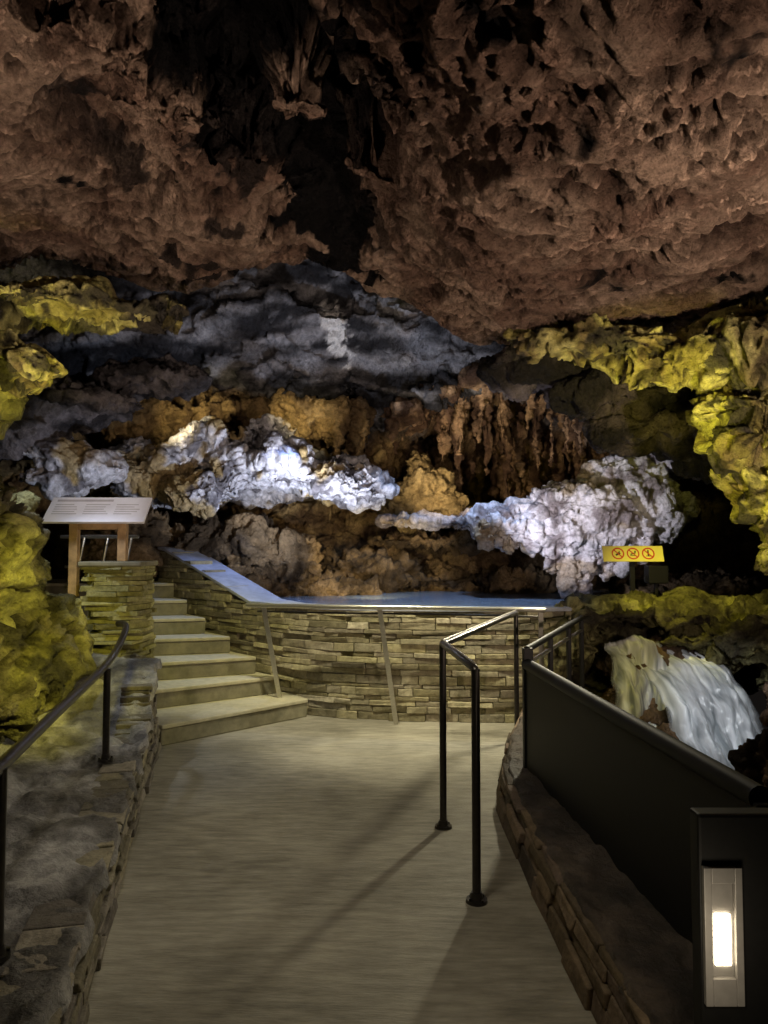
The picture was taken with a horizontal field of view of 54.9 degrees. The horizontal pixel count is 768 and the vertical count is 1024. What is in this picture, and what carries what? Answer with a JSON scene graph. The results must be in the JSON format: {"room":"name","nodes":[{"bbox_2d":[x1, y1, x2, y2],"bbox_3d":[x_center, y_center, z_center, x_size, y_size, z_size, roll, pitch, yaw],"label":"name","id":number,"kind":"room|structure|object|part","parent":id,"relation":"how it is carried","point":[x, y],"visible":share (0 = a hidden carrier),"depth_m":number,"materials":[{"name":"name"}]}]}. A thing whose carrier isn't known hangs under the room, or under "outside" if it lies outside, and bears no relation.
{"room":"cave","nodes":[
{"label":"cave","id":0,"kind":"room"},
{"bbox_2d":[0,275,212,742],"bbox_3d":[-3.445,0.129,4.708,4.888,5.800,15.501,1,-3,-16],"label":"wall","id":1,"kind":"structure","parent":0,"point":[46,643],"depth_m":5.37,"materials":[{"name":"yellow stone"}]},
{"bbox_2d":[18,436,128,500],"bbox_3d":[-3.606,-0.606,8.084,1.530,1.008,0.906,0,-3,-3],"label":"rock formation","id":2,"kind":"object","parent":1,"relation":"attached to","point":[65,467],"visible":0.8,"depth_m":7.80,"materials":[{"name":"grey stone"}]},
{"bbox_2d":[87,715,596,1023],"bbox_3d":[-0.450,1.782,2.466,4.300,0.120,10.100,0,-3,0],"label":"floor","id":3,"kind":"structure","parent":0,"point":[299,870],"depth_m":3.41,"materials":[{"name":"concrete"}]},
{"bbox_2d":[0,677,161,1023],"bbox_3d":[-1.347,1.438,3.413,1.376,0.663,5.047,0,-3,0],"label":"wall","id":4,"kind":"structure","parent":3,"relation":"on","point":[44,925],"depth_m":3.09,"materials":[{"name":"grey stone"}]},
{"bbox_2d":[0,651,161,1023],"bbox_3d":[-1.680,1.265,3.417,2.172,0.690,5.357,0,-3,0],"label":"stone ledge","id":5,"kind":"object","parent":3,"relation":"on","point":[49,784],"visible":0.65,"depth_m":3.41,"materials":[{"name":"grey stone"}]},
{"bbox_2d":[0,620,128,963],"bbox_3d":[-1.435,1.079,3.108,1.016,0.807,4.523,0,-3,0],"label":"handrail","id":6,"kind":"object","parent":5,"relation":"on","point":[12,754],"depth_m":2.98,"materials":[{"name":"black metal"}]},
{"bbox_2d":[45,579,307,745],"bbox_3d":[-3.001,1.395,8.017,4.676,1.189,1.897,-3,-4,43],"label":"stone staircase","id":7,"kind":"structure","parent":3,"relation":"on","point":[205,688],"depth_m":7.09,"materials":[{"name":"stone"}]},
{"bbox_2d":[60,535,138,567],"bbox_3d":[-3.035,0.540,7.883,0.830,0.592,0.040,0,-3,0],"label":"railing","id":8,"kind":"object","parent":7,"relation":"on","point":[83,537],"visible":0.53,"depth_m":7.88,"materials":[{"name":"grey metal"}]},
{"bbox_3d":[-3.250,0.548,7.883,0.135,0.576,0.036,0,-3,0],"label":"leg","id":9,"kind":"part","parent":8,"relation":"part of","materials":[{"name":"metal"}]},
{"bbox_3d":[-3.035,0.263,7.896,0.830,0.039,0.040,0,-3,0],"label":"rail","id":10,"kind":"part","parent":8,"relation":"part of","materials":[{"name":"metal"}]},
{"bbox_3d":[-3.000,0.548,7.883,0.135,0.576,0.036,0,-3,0],"label":"leg","id":11,"kind":"part","parent":8,"relation":"part of","materials":[{"name":"metal"}]},
{"bbox_3d":[-2.750,0.548,7.883,0.135,0.576,0.036,0,-3,0],"label":"leg","id":12,"kind":"part","parent":8,"relation":"part of","materials":[{"name":"metal"}]},
{"bbox_2d":[42,497,157,657],"bbox_3d":[-2.360,0.838,6.167,0.828,1.925,0.480,0,-3,0],"label":"interpretive sign","id":13,"kind":"object","parent":7,"relation":"on","point":[122,589],"visible":0.5,"depth_m":6.04,"materials":[{"name":"stone"}]},
{"bbox_2d":[51,500,139,513],"bbox_3d":[-2.370,-0.043,6.122,0.700,0.003,0.190,0,39,-2],"label":"print","id":14,"kind":"object","parent":13,"relation":"attached to","point":[58,500],"depth_m":6.12},
{"bbox_3d":[-2.360,-0.014,6.108,0.820,0.024,0.320,0,39,-2],"label":"panel","id":15,"kind":"part","parent":13,"relation":"part of","materials":[{"name":"grey metal"}]},
{"bbox_2d":[245,603,545,723],"bbox_3d":[0.057,1.382,6.706,2.763,1.090,0.311,-1,-3,13],"label":"pool handrail","id":16,"kind":"object","parent":3,"relation":"on","point":[263,606],"visible":0.96,"depth_m":6.65,"materials":[{"name":"metal"}]},
{"bbox_3d":[-1.065,1.331,7.009,0.043,0.880,0.264,-2,-3,34],"label":"post","id":17,"kind":"part","parent":16,"relation":"part of","materials":[{"name":"metal"}]},
{"bbox_3d":[0.035,1.395,6.670,0.245,1.060,0.039,3,-4,-43],"label":"post","id":18,"kind":"part","parent":16,"relation":"part of","materials":[{"name":"metal"}]},
{"bbox_3d":[0.040,0.859,6.654,2.764,0.051,0.139,-1,-3,12],"label":"rail","id":19,"kind":"part","parent":16,"relation":"part of","materials":[{"name":"metal"}]},
{"bbox_3d":[0.065,0.921,6.692,2.611,0.028,0.112,-1,-3,12],"label":"rail","id":20,"kind":"part","parent":16,"relation":"part of","materials":[{"name":"metal"}]},
{"bbox_3d":[1.380,1.390,6.470,0.045,1.050,0.171,-1,-3,16],"label":"post","id":21,"kind":"part","parent":16,"relation":"part of","materials":[{"name":"metal"}]},
{"bbox_2d":[435,610,518,906],"bbox_3d":[0.619,1.290,4.793,0.390,1.087,2.952,-1,-3,14],"label":"handrail","id":22,"kind":"object","parent":3,"relation":"on","point":[476,898],"visible":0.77,"depth_m":3.85,"materials":[{"name":"metal"}]},
{"bbox_3d":[0.340,1.286,4.263,0.040,1.045,0.039,0,-3,0],"label":"post","id":23,"kind":"part","parent":22,"relation":"part of","materials":[{"name":"metal"}]},
{"bbox_3d":[0.420,1.243,3.374,0.040,1.045,0.039,0,-3,0],"label":"post","id":24,"kind":"part","parent":22,"relation":"part of","materials":[{"name":"metal"}]},
{"bbox_3d":[0.617,0.799,4.808,0.330,0.090,2.875,-1,-3,14],"label":"rail","id":25,"kind":"part","parent":22,"relation":"part of","materials":[{"name":"metal"}]},
{"bbox_3d":[1.100,1.377,6.140,0.040,1.045,0.039,0,-3,0],"label":"post","id":26,"kind":"part","parent":22,"relation":"part of","materials":[{"name":"metal"}]},
{"bbox_2d":[496,708,649,1023],"bbox_3d":[0.955,1.682,3.899,0.654,0.222,5.565,0,-3,5],"label":"kerb wall","id":27,"kind":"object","parent":3,"relation":"on","point":[593,974],"visible":0.38,"depth_m":2.92,"materials":[{"name":"brown stone"}]},
{"bbox_2d":[506,716,693,1023],"bbox_3d":[1.239,1.565,3.829,1.036,0.086,5.401,0,-3,0],"label":"ledge","id":28,"kind":"object","parent":27,"relation":"on","point":[655,962],"depth_m":2.77,"materials":[{"name":"stone"}]},
{"bbox_2d":[521,615,767,942],"bbox_3d":[1.144,1.313,4.381,0.627,1.001,4.512,0,-3,8],"label":"barrier","id":29,"kind":"object","parent":27,"relation":"on","point":[628,783],"visible":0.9,"depth_m":3.08,"materials":[{"name":"metal"}]},
{"bbox_3d":[1.325,0.903,5.613,0.044,0.063,2.082,-1,-3,24],"label":"rail","id":30,"kind":"part","parent":29,"relation":"part of","materials":[{"name":"black metal"}]},
{"bbox_3d":[1.325,1.003,5.608,0.028,0.027,2.082,-1,-3,24],"label":"rail","id":31,"kind":"part","parent":29,"relation":"part of","materials":[{"name":"metal"}]},
{"bbox_3d":[1.000,0.896,3.410,0.072,0.070,2.508,0,-3,-5],"label":"rail","id":32,"kind":"part","parent":29,"relation":"part of","materials":[{"name":"black metal"}]},
{"bbox_2d":[690,808,767,1023],"bbox_3d":[1.087,1.246,1.943,0.525,0.900,0.078,0,-3,0],"label":"bollard light","id":33,"kind":"object","parent":3,"relation":"on","point":[729,846],"visible":1,"depth_m":1.93,"materials":[{"name":"metal"}]},
{"bbox_2d":[157,552,571,722],"bbox_3d":[-0.632,1.197,7.669,4.980,1.557,1.107,-1,-3,25],"label":"wall","id":34,"kind":"structure","parent":0,"point":[335,662],"depth_m":6.93,"materials":[{"name":"stone"}]},
{"bbox_2d":[158,547,571,611],"bbox_3d":[-0.630,0.663,7.724,4.974,0.604,1.122,-1,-3,28],"label":"coping","id":35,"kind":"object","parent":34,"relation":"on","point":[253,593],"visible":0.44,"depth_m":8.16,"materials":[{"name":"concrete"}]},
{"bbox_2d":[0,0,767,345],"bbox_3d":[0.031,-3.291,2.732,9.328,3.660,11.299,0,-3,0],"label":"ceiling","id":36,"kind":"structure","parent":0,"point":[488,168],"depth_m":4.07,"materials":[{"name":"brown stone"}]},
{"bbox_2d":[0,254,767,596],"bbox_3d":[0.001,-1.287,10.791,16.219,7.418,4.355,0,-3,-2],"label":"wall","id":37,"kind":"structure","parent":0,"point":[309,328],"depth_m":10.22,"materials":[{"name":"grey stone"}]},
{"bbox_2d":[101,387,376,455],"bbox_3d":[-2.097,-1.204,10.119,4.004,1.057,0.698,0,-3,0],"label":"rock formation","id":38,"kind":"object","parent":37,"relation":"hanging from","point":[331,421],"visible":0.59,"depth_m":9.98,"materials":[{"name":"brown stone"}]},
{"bbox_2d":[107,413,399,519],"bbox_3d":[-1.785,-0.540,9.743,3.843,1.363,2.408,0,-3,-4],"label":"rock formation","id":39,"kind":"object","parent":37,"relation":"attached to","point":[204,467],"visible":0.97,"depth_m":8.94,"materials":[{"name":"white stone"}]},
{"bbox_2d":[380,362,588,497],"bbox_3d":[2.199,-1.234,10.961,4.663,2.043,1.911,0,-3,0],"label":"stalactites","id":40,"kind":"object","parent":37,"relation":"hanging from","point":[474,415],"visible":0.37,"depth_m":10.76,"materials":[{"name":"brown stone"}]},
{"bbox_2d":[375,453,701,598],"bbox_3d":[1.947,0.076,9.505,4.172,2.011,2.180,0,-3,0],"label":"rock formation","id":41,"kind":"object","parent":37,"relation":"attached to","point":[613,500],"visible":0.94,"depth_m":8.71,"materials":[{"name":"white stone"}]},
{"bbox_2d":[278,590,611,605],"bbox_3d":[1.550,1.115,9.507,7.900,0.095,4.900,0,-3,0],"label":"pool","id":42,"kind":"object","parent":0,"point":[431,598],"visible":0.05,"depth_m":8.68,"materials":[{"name":"blue liquid"}]},
{"bbox_2d":[476,292,767,787],"bbox_3d":[4.431,0.108,4.287,6.975,5.800,14.578,0,-3,0],"label":"wall","id":43,"kind":"structure","parent":0,"point":[634,390],"depth_m":6.34,"materials":[{"name":"yellow stone"}]},
{"bbox_2d":[602,546,663,590],"bbox_3d":[2.521,0.679,7.489,0.600,0.670,0.098,0,-3,4],"label":"warning sign","id":44,"kind":"object","parent":43,"relation":"on","point":[631,554],"visible":0.93,"depth_m":7.49,"materials":[{"name":"yellow metal"}]},
{"bbox_3d":[2.525,0.731,7.518,0.050,0.570,0.030,0,-3,0],"label":"post","id":45,"kind":"part","parent":44,"relation":"part of","materials":[{"name":"black metal"}]},
{"bbox_3d":[2.520,0.424,7.488,0.600,0.170,0.012,0,-25,4],"label":"plate","id":46,"kind":"part","parent":44,"relation":"part of","materials":[{"name":"yellow metal"}]},
{"bbox_2d":[644,565,668,596],"bbox_3d":[2.780,0.758,7.562,0.200,0.420,0.180,0,-3,0],"label":"lamp","id":47,"kind":"object","parent":43,"relation":"on","point":[656,575],"visible":0.89,"depth_m":7.48,"materials":[{"name":"black metal"}]},
{"bbox_2d":[606,635,757,769],"bbox_3d":[2.569,1.708,6.249,1.327,1.292,1.332,0,-3,0],"label":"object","id":48,"kind":"object","parent":43,"relation":"attached to","point":[721,721],"visible":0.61,"depth_m":6.27,"materials":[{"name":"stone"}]}
]}

